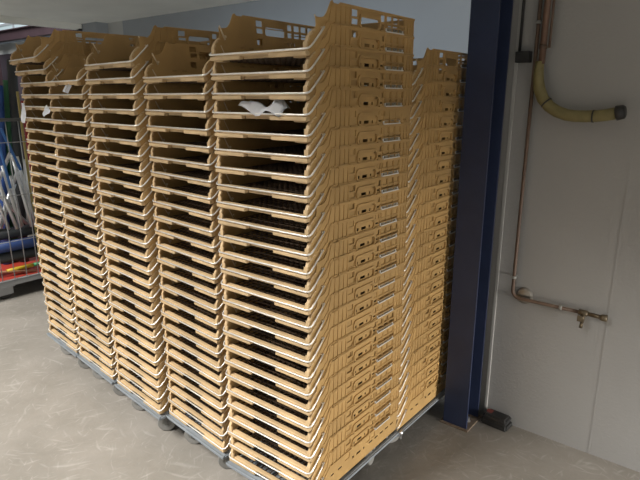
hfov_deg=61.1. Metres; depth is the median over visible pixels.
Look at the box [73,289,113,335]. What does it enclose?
crate
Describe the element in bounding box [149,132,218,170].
crate
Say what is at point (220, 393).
crate
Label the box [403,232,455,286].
crate
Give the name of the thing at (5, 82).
sheet
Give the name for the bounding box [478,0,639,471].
wall
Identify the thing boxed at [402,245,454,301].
crate
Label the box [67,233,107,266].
crate
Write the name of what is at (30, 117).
crate
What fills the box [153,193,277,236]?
crate
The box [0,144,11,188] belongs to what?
tube
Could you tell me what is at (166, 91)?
crate
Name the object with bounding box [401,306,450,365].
crate
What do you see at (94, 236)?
crate
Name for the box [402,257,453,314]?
crate
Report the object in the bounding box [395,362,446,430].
crate
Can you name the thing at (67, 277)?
crate
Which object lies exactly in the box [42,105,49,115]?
paper scrap
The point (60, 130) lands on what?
crate
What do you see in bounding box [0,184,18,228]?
tube
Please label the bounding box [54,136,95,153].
crate
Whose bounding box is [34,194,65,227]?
crate
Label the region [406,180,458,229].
crate
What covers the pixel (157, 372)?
crate
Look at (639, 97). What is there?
trim
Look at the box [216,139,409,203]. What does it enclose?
crate
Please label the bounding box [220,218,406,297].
crate
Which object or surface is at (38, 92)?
crate
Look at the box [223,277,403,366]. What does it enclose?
crate
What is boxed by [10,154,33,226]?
tube
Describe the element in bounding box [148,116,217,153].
crate
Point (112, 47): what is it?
crate
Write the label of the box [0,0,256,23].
ceiling
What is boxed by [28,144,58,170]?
crate
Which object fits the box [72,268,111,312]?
crate
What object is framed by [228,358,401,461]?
crate
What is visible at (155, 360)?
crate
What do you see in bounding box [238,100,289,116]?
paper sheet
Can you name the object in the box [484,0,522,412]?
trim
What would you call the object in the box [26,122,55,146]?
crate
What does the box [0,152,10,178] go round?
tube
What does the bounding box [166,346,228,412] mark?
crate
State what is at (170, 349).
crate
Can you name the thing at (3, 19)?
trim
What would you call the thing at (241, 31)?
crate
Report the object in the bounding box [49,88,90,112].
crate
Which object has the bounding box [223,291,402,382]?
crate
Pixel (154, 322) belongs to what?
crate
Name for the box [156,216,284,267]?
crate
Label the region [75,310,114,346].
crate
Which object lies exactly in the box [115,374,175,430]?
dolly
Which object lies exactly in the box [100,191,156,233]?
crate
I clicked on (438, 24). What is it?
wall
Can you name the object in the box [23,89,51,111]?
crate
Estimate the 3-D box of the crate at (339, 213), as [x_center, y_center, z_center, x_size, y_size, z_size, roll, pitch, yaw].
[-0.013,-0.100,1.991,0.426,0.162,0.602,12,19,37]
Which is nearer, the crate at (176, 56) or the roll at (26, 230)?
the crate at (176, 56)
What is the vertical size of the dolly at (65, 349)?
0.134 m
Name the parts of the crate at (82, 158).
rail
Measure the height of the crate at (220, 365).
0.162 m
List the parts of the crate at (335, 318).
rail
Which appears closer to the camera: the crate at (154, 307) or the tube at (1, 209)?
the crate at (154, 307)
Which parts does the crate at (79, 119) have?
rail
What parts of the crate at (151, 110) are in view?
rail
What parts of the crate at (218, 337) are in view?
rail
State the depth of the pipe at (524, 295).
2.30 m
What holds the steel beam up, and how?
attached to the ceiling
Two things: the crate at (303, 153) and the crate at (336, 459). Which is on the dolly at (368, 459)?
the crate at (336, 459)
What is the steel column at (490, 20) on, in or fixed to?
on the floor
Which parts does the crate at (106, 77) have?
rail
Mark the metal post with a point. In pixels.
(17, 92)
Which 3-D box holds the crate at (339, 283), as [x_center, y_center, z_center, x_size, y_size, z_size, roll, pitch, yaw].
[-0.011,0.132,2.053,0.426,0.162,0.602,12,19,37]
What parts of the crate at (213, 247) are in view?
rail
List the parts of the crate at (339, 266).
rail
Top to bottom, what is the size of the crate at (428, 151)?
0.162 m
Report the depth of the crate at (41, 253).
3.10 m
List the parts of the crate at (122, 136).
rail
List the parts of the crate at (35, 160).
rail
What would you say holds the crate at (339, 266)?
on the crate at (339, 283)
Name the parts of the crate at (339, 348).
rail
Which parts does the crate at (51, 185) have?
rail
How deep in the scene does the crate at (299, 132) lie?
1.82 m
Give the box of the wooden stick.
[0,270,35,272]
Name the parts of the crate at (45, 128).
rail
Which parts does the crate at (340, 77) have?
rail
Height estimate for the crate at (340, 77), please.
0.162 m
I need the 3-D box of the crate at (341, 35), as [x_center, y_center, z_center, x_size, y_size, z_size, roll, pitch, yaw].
[-0.013,-0.623,1.856,0.426,0.162,0.602,12,19,37]
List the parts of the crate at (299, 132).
rail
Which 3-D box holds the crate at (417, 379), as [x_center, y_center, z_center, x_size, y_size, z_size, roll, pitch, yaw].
[0.358,0.618,2.678,0.426,0.162,0.602,12,19,37]
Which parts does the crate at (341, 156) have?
rail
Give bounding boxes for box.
[481,409,511,431]
[515,0,532,62]
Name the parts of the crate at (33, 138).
rail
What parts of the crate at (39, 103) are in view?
rail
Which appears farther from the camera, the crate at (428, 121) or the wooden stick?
the wooden stick
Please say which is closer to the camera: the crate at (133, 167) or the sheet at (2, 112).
the crate at (133, 167)
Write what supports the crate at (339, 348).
on the crate at (340, 363)
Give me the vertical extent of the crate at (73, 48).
0.162 m
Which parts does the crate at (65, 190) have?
rail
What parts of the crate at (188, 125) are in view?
rail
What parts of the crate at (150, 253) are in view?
rail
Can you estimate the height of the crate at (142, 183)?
0.162 m
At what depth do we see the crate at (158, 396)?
2.55 m
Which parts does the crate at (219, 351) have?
rail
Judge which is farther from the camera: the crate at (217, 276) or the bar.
the bar
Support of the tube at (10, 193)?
in the trolley
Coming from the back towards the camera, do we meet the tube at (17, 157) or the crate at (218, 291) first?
the tube at (17, 157)
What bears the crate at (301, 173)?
on the crate at (341, 156)
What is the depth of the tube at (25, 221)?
4.51 m
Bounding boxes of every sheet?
[0,85,11,264]
[2,80,19,261]
[6,59,28,261]
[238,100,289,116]
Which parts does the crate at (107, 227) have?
rail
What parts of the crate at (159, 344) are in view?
rail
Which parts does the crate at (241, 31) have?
rail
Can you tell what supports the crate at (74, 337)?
on the crate at (76, 347)
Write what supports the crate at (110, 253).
on the crate at (153, 280)
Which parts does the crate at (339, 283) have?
rail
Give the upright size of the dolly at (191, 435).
0.134 m
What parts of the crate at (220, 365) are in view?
rail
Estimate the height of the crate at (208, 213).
0.162 m
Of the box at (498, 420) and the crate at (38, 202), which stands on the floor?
the box at (498, 420)
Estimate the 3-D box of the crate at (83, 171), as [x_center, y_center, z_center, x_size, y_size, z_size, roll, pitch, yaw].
[-0.991,-0.441,2.810,0.426,0.162,0.602,14,20,43]
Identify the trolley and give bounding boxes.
[0,118,43,298]
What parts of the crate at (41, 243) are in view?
rail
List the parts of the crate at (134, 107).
rail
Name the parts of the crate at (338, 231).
rail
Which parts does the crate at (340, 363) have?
rail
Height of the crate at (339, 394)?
0.162 m
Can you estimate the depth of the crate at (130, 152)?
2.40 m
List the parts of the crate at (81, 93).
rail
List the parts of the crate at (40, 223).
rail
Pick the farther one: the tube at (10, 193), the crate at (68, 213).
the tube at (10, 193)
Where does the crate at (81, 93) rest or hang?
on the crate at (71, 105)
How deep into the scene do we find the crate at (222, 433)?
2.32 m
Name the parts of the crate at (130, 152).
rail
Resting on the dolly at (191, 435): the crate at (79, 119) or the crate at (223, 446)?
the crate at (223, 446)
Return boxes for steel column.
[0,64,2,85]
[439,0,513,432]
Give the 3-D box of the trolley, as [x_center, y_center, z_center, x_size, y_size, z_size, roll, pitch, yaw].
[-2.480,-0.322,4.514,0.686,1.378,1.006,12,19,37]
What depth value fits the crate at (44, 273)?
3.12 m
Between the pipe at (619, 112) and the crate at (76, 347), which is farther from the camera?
the crate at (76, 347)
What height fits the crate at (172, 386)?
0.162 m
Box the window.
[0,23,27,29]
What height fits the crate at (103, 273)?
0.162 m
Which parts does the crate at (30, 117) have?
rail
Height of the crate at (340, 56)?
0.162 m
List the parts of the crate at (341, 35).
rail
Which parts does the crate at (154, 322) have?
rail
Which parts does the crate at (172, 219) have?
rail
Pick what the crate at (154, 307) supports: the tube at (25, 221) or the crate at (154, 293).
the crate at (154, 293)
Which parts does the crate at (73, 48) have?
rail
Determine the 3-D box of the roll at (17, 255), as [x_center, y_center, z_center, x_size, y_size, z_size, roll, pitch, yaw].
[-2.377,0.097,4.511,0.090,0.090,0.880,12,19,37]
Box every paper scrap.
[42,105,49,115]
[63,84,71,92]
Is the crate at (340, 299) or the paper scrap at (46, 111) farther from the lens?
the paper scrap at (46, 111)
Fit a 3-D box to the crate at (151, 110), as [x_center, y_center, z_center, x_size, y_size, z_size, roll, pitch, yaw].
[-0.331,-0.582,2.170,0.426,0.162,0.602,14,20,42]
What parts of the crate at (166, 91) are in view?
rail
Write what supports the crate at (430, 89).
on the crate at (430, 105)
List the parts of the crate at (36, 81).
rail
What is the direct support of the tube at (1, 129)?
in the trolley
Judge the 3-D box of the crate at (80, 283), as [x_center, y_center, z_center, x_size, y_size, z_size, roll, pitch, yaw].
[-0.989,0.139,2.967,0.426,0.162,0.602,14,20,42]
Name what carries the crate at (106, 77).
on the crate at (96, 92)
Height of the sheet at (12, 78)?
1.675 m
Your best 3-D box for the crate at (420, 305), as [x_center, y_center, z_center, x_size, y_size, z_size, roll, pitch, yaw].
[0.359,0.270,2.585,0.426,0.162,0.602,12,19,37]
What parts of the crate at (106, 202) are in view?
rail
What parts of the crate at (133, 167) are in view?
rail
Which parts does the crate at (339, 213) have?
rail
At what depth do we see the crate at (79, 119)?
2.70 m
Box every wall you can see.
[0,0,470,158]
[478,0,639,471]
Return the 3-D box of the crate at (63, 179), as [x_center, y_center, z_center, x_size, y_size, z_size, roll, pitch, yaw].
[-0.993,-0.383,2.827,0.426,0.162,0.602,14,20,42]
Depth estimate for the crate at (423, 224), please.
2.31 m
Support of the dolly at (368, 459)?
on the floor
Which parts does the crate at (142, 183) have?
rail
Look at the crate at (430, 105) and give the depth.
2.21 m
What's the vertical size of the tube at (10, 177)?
0.413 m
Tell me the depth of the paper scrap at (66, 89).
2.47 m
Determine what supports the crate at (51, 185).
on the crate at (42, 193)
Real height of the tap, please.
0.079 m
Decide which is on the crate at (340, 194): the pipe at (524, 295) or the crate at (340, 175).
the crate at (340, 175)
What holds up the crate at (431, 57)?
on the crate at (431, 73)
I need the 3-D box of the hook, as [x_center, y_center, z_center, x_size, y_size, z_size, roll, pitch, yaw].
[0.353,0.842,2.343,0.012,0.042,0.024,12,19,37]
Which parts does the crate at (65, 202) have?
rail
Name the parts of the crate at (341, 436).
rail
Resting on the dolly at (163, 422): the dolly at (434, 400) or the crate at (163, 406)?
the crate at (163, 406)
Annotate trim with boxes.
[0,15,81,29]
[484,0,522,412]
[588,97,639,452]
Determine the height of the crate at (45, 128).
0.162 m
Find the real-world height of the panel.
1.350 m
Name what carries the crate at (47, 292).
on the crate at (52, 305)
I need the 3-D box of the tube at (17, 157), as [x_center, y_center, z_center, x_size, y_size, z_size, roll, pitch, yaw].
[-2.345,-0.387,4.324,0.029,0.564,0.099,12,19,37]
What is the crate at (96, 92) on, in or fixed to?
on the crate at (134, 107)
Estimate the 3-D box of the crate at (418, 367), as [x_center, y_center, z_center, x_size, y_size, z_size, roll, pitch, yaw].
[0.357,0.561,2.658,0.426,0.162,0.602,12,19,37]
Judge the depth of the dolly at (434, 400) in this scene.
2.52 m
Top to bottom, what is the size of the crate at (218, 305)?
0.162 m
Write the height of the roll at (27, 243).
0.090 m
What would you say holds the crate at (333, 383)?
on the crate at (339, 394)
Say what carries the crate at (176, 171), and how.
on the crate at (172, 219)
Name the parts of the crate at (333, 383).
rail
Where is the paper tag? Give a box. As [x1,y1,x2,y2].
[21,103,25,122]
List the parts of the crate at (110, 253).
rail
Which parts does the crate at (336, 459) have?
rail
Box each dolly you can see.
[47,330,88,367]
[77,346,124,395]
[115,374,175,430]
[166,396,230,468]
[226,414,398,479]
[381,379,445,442]
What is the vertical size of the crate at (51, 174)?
0.162 m
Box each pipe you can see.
[511,0,607,327]
[533,0,626,122]
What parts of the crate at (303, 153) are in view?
rail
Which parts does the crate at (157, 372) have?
rail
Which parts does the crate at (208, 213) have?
rail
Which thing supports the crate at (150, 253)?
on the crate at (110, 253)
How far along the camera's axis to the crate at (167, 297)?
2.23 m
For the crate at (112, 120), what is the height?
0.162 m
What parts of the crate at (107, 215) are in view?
rail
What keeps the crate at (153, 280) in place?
on the crate at (154, 293)
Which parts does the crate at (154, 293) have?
rail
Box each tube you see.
[0,128,21,169]
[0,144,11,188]
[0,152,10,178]
[0,165,21,227]
[0,171,18,225]
[0,184,16,228]
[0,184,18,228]
[0,194,28,224]
[0,204,10,229]
[9,176,23,225]
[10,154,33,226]
[16,156,35,225]
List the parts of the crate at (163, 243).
rail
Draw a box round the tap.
[577,309,588,327]
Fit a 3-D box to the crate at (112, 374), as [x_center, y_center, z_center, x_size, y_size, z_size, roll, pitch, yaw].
[-0.991,0.545,3.072,0.426,0.162,0.602,14,20,43]
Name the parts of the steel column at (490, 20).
plate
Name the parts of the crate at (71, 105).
rail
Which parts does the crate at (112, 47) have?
rail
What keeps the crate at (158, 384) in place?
on the crate at (158, 396)
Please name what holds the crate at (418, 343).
on the crate at (419, 354)
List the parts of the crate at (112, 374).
rail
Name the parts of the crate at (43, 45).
rail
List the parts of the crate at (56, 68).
rail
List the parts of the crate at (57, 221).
rail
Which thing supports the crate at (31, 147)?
on the crate at (35, 160)
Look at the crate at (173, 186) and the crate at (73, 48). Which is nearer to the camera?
the crate at (173, 186)
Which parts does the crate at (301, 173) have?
rail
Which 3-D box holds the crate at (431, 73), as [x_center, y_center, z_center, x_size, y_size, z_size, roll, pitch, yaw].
[0.362,-0.659,2.342,0.426,0.162,0.602,12,19,37]
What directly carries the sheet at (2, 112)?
on the trolley
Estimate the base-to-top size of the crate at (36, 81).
0.162 m
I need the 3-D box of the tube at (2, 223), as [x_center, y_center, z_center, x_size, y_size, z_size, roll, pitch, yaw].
[-2.521,-0.271,4.376,0.029,0.362,0.186,12,19,37]
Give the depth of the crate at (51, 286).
3.13 m
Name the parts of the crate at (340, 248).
rail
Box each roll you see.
[0,224,37,239]
[0,236,38,252]
[0,246,37,263]
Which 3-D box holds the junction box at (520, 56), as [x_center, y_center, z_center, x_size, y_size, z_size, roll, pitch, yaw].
[0.838,-1.327,2.078,0.056,1.232,0.045,12,19,37]
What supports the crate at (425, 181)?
on the crate at (424, 196)
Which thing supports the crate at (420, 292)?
on the crate at (420, 305)
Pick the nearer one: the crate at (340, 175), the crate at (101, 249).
the crate at (340, 175)
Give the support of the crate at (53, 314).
on the crate at (74, 337)
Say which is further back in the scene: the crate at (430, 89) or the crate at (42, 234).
the crate at (42, 234)
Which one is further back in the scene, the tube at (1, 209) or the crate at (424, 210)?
the tube at (1, 209)
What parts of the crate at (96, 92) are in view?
rail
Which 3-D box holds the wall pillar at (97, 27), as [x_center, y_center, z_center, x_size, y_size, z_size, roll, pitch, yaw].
[-4.274,-2.781,10.871,0.500,2.900,0.450,12,19,37]
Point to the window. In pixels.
(3, 26)
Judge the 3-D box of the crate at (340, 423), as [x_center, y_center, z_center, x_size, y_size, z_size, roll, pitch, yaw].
[-0.016,0.655,2.188,0.426,0.162,0.602,12,19,37]
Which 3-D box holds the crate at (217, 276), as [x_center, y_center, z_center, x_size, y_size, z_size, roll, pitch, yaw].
[-0.332,-0.001,2.321,0.426,0.162,0.602,14,20,42]
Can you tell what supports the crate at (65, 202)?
on the crate at (68, 213)
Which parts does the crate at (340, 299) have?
rail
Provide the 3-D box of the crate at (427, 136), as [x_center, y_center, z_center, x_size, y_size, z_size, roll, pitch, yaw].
[0.357,-0.426,2.400,0.426,0.162,0.602,12,19,38]
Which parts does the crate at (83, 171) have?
rail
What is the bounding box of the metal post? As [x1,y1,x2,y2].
[16,91,41,267]
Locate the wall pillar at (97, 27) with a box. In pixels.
[82,22,108,43]
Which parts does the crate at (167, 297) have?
rail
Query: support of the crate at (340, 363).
on the crate at (333, 383)
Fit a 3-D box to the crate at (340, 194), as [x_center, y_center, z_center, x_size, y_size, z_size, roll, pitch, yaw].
[-0.013,-0.158,1.974,0.426,0.162,0.602,12,19,37]
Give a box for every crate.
[9,29,143,64]
[15,41,136,75]
[20,54,88,87]
[21,77,49,98]
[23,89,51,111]
[25,100,53,123]
[25,112,54,135]
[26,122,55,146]
[27,143,57,158]
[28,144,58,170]
[29,165,59,181]
[30,166,60,193]
[32,177,62,204]
[32,194,64,216]
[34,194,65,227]
[34,205,66,238]
[36,224,68,249]
[36,230,69,260]
[37,240,70,270]
[39,251,71,281]
[40,261,73,291]
[42,271,74,301]
[43,272,74,312]
[44,54,87,86]
[44,293,76,322]
[46,291,77,332]
[47,66,90,99]
[47,310,78,342]
[48,318,79,352]
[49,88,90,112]
[50,100,92,126]
[52,112,93,140]
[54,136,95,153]
[55,137,96,166]
[56,149,97,179]
[57,162,98,192]
[59,174,100,204]
[60,186,102,217]
[63,198,102,229]
[63,204,103,242]
[65,221,105,254]
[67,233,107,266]
[68,244,108,278]
[69,255,109,289]
[71,266,110,301]
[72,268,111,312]
[73,278,112,323]
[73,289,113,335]
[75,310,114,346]
[77,309,116,357]
[78,329,116,368]
[79,340,148,378]
[84,25,218,71]
[85,42,210,86]
[88,62,201,99]
[88,87,204,115]
[90,100,148,130]
[91,114,150,146]
[93,128,151,161]
[95,142,152,176]
[95,155,153,190]
[96,178,154,205]
[99,183,155,219]
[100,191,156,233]
[101,211,157,247]
[102,217,210,261]
[104,228,159,275]
[105,249,160,288]
[106,251,161,301]
[107,273,161,315]
[108,274,162,327]
[110,298,163,340]
[111,299,166,353]
[111,324,164,365]
[113,317,166,378]
[115,343,168,390]
[115,354,169,402]
[117,351,170,413]
[143,39,294,83]
[143,62,291,99]
[145,85,299,117]
[146,99,306,135]
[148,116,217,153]
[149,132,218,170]
[150,162,219,187]
[151,163,283,203]
[152,178,220,220]
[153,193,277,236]
[154,202,279,252]
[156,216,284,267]
[156,230,279,283]
[158,244,224,298]
[159,266,224,313]
[160,271,285,328]
[161,281,224,342]
[161,292,285,357]
[163,313,280,371]
[165,314,227,385]
[165,340,227,399]
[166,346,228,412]
[167,353,229,426]
[168,377,283,439]
[169,377,230,452]
[209,0,414,66]
[210,23,413,82]
[211,44,413,100]
[212,66,412,122]
[214,87,412,142]
[214,106,410,163]
[215,123,410,183]
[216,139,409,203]
[216,155,408,222]
[217,171,408,241]
[218,187,407,260]
[218,203,406,278]
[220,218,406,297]
[221,233,406,314]
[222,247,405,332]
[222,263,404,349]
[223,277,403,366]
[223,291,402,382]
[224,305,402,399]
[225,318,402,415]
[226,332,401,431]
[226,345,401,446]
[227,373,399,477]
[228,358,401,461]
[229,384,399,479]
[229,398,398,479]
[364,48,467,90]
[364,65,466,106]
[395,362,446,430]
[397,352,446,418]
[398,341,447,406]
[399,317,449,381]
[399,329,448,393]
[401,282,451,342]
[401,293,451,353]
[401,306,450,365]
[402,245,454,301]
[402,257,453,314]
[402,269,452,326]
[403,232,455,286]
[404,220,455,272]
[405,207,456,257]
[406,167,459,216]
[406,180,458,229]
[406,193,457,243]
[407,153,460,199]
[408,126,462,170]
[408,140,461,185]
[409,97,464,138]
[409,112,463,153]
[410,81,465,122]
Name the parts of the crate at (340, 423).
rail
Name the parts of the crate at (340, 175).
rail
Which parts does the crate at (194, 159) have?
rail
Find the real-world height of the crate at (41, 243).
0.162 m
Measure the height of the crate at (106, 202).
0.162 m
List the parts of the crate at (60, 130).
rail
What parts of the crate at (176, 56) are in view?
rail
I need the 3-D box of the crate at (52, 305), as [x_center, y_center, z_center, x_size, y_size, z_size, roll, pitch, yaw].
[-1.306,0.295,3.312,0.426,0.162,0.602,14,20,42]
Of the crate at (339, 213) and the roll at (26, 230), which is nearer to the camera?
the crate at (339, 213)
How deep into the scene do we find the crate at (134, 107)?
2.37 m
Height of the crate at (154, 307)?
0.162 m
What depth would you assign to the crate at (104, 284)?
2.81 m
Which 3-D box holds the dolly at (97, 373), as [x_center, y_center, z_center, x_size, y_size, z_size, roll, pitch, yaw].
[-0.992,0.693,3.109,0.432,0.134,0.609,14,20,43]
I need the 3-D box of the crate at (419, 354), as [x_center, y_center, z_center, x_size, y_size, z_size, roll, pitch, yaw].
[0.359,0.502,2.645,0.426,0.162,0.602,12,19,37]
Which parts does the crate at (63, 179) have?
rail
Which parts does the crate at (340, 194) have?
rail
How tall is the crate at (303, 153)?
0.162 m
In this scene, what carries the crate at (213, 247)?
on the crate at (218, 291)
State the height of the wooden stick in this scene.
0.075 m
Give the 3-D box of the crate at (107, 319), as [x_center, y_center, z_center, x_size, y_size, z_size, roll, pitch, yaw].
[-0.989,0.255,2.998,0.426,0.162,0.602,14,20,42]
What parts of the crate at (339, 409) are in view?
rail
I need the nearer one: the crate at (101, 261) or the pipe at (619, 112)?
the pipe at (619, 112)
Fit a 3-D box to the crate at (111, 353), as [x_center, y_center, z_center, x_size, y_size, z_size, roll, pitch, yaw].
[-0.990,0.429,3.043,0.426,0.162,0.602,14,20,42]
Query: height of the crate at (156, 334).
0.162 m
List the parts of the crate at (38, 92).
rail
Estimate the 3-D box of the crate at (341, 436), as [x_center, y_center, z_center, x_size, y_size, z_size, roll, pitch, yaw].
[-0.013,0.712,2.208,0.426,0.162,0.602,11,19,37]
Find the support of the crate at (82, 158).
on the crate at (83, 171)
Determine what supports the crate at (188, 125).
on the crate at (176, 171)
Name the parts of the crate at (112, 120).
rail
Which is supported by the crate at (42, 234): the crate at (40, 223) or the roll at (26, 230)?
the crate at (40, 223)
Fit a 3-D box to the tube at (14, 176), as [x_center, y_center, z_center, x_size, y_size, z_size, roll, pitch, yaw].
[-2.490,-0.263,4.286,0.029,0.553,0.286,12,19,37]
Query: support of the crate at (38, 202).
on the crate at (57, 221)
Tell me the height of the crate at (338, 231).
0.162 m
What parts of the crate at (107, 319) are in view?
rail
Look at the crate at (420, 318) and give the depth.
2.40 m
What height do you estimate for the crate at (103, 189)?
0.162 m
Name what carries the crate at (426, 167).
on the crate at (425, 181)
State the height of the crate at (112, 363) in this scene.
0.162 m
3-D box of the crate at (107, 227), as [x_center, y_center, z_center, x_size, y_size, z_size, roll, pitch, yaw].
[-0.666,-0.129,2.570,0.426,0.162,0.602,14,20,42]
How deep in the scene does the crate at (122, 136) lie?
2.39 m
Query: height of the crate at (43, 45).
0.162 m
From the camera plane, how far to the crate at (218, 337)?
2.23 m
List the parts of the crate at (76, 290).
rail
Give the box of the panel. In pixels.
[20,101,35,207]
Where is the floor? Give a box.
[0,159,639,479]
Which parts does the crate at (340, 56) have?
rail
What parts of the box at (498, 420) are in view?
lid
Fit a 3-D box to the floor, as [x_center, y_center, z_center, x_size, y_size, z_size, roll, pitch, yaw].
[-6.592,0.388,4.702,22.200,0.100,14.200,12,19,37]
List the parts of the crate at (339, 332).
rail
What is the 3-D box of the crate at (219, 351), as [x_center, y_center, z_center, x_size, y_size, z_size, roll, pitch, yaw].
[-0.333,0.289,2.397,0.426,0.162,0.602,14,20,42]
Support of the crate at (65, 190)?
on the crate at (65, 202)
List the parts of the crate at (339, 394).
rail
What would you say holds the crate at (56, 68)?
on the crate at (81, 93)
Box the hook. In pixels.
[399,430,403,439]
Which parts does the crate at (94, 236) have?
rail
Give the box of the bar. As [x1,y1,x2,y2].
[6,263,33,271]
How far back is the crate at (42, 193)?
3.07 m
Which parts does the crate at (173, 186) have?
rail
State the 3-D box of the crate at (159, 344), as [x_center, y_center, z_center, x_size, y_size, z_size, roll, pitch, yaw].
[-0.663,0.335,2.693,0.426,0.162,0.602,14,20,42]
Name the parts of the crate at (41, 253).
rail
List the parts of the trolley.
frame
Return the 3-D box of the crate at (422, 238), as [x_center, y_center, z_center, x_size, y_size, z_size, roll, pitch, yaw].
[0.357,-0.020,2.508,0.426,0.162,0.602,12,19,37]
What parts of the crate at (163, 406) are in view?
rail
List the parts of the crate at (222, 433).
rail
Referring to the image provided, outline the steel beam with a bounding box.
[0,24,81,42]
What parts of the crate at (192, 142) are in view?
rail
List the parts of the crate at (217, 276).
rail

